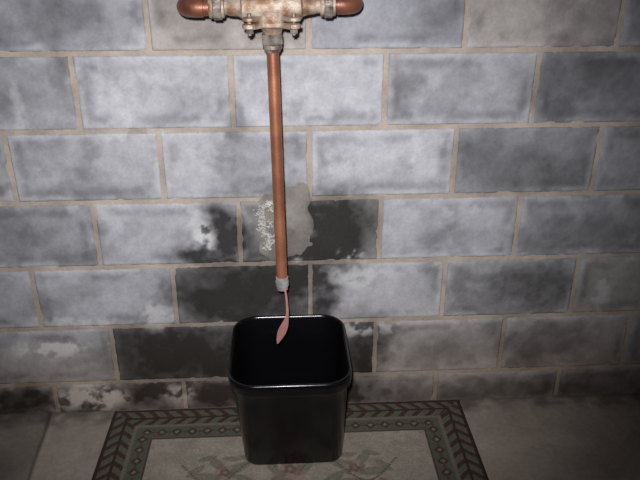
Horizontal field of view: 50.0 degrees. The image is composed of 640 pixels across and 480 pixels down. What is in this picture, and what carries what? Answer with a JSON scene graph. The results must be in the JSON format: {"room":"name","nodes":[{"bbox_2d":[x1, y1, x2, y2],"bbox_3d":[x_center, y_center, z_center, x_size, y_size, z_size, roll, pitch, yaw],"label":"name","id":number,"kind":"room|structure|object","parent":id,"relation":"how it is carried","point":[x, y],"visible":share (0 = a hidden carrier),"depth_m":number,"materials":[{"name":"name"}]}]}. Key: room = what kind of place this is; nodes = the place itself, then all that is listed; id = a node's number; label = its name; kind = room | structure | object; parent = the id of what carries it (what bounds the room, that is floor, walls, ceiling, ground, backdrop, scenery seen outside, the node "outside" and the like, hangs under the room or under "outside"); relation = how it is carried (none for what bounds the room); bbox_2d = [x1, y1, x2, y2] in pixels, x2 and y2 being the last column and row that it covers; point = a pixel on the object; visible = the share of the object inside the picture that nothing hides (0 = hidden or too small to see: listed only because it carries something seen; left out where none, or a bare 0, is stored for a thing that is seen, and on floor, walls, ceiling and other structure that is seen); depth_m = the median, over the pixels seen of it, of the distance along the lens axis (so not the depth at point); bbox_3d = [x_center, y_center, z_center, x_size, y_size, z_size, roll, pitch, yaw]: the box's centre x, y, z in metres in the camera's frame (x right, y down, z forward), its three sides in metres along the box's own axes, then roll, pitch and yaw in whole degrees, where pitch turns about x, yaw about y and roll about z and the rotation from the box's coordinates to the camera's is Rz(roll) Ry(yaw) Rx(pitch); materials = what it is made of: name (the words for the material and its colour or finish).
{"room":"basement","nodes":[
{"label":"basement","id":0,"kind":"room"},
{"bbox_2d":[0,0,639,414],"bbox_3d":[0.067,-0.563,1.854,5.072,2.357,0.203,-1,25,-3],"label":"wall","id":1,"kind":"structure","parent":0,"point":[462,177],"depth_m":1.94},
{"bbox_2d":[253,200,274,250],"bbox_3d":[-0.148,-0.040,1.966,0.084,0.159,0.018,-1,25,-3],"label":"crust","id":2,"kind":"object","parent":1,"relation":"attached to","point":[269,204],"visible":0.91,"depth_m":1.96,"materials":[{"name":"white"}]},
{"bbox_2d":[177,0,362,35],"bbox_3d":[-0.116,-0.569,1.601,0.446,0.161,0.234,-1,25,-3],"label":"valve","id":3,"kind":"object","parent":1,"relation":"attached to","point":[271,16],"visible":1,"depth_m":1.54,"materials":[{"name":"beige metal"}]},
{"bbox_2d":[262,33,288,343],"bbox_3d":[-0.110,-0.096,1.762,0.050,0.840,0.055,-1,25,-3],"label":"drain pipe","id":4,"kind":"object","parent":3,"relation":"attached to","point":[272,44],"visible":1,"depth_m":1.71,"materials":[{"name":"orange metal"}]},
{"bbox_2d":[303,0,362,17],"bbox_3d":[0.023,-0.565,1.631,0.165,0.061,0.198,-1,25,-3],"label":"outlet","id":5,"kind":"object","parent":3,"relation":"attached to","point":[326,8],"depth_m":1.55,"materials":[{"name":"brown metal"}]},
{"bbox_2d":[0,393,639,479],"bbox_3d":[0.145,1.123,0.984,4.600,0.011,2.804,-1,25,-3],"label":"floor","id":6,"kind":"structure","parent":0,"point":[570,437],"depth_m":2.10,"materials":[{"name":"concrete"}]},
{"bbox_2d":[92,400,488,479],"bbox_3d":[-0.081,0.705,1.877,1.122,0.010,0.796,-1,25,-3],"label":"floral rug","id":7,"kind":"object","parent":6,"relation":"on","point":[408,440],"visible":0.82,"depth_m":2.05,"materials":[{"name":"fabric"}]},
{"bbox_2d":[228,314,351,464],"bbox_3d":[-0.086,0.455,2.003,0.333,0.339,0.358,-1,25,-3],"label":"wastebasket","id":8,"kind":"object","parent":7,"relation":"on","point":[291,393],"visible":1,"depth_m":1.96,"materials":[{"name":"black plastic"}]}
]}

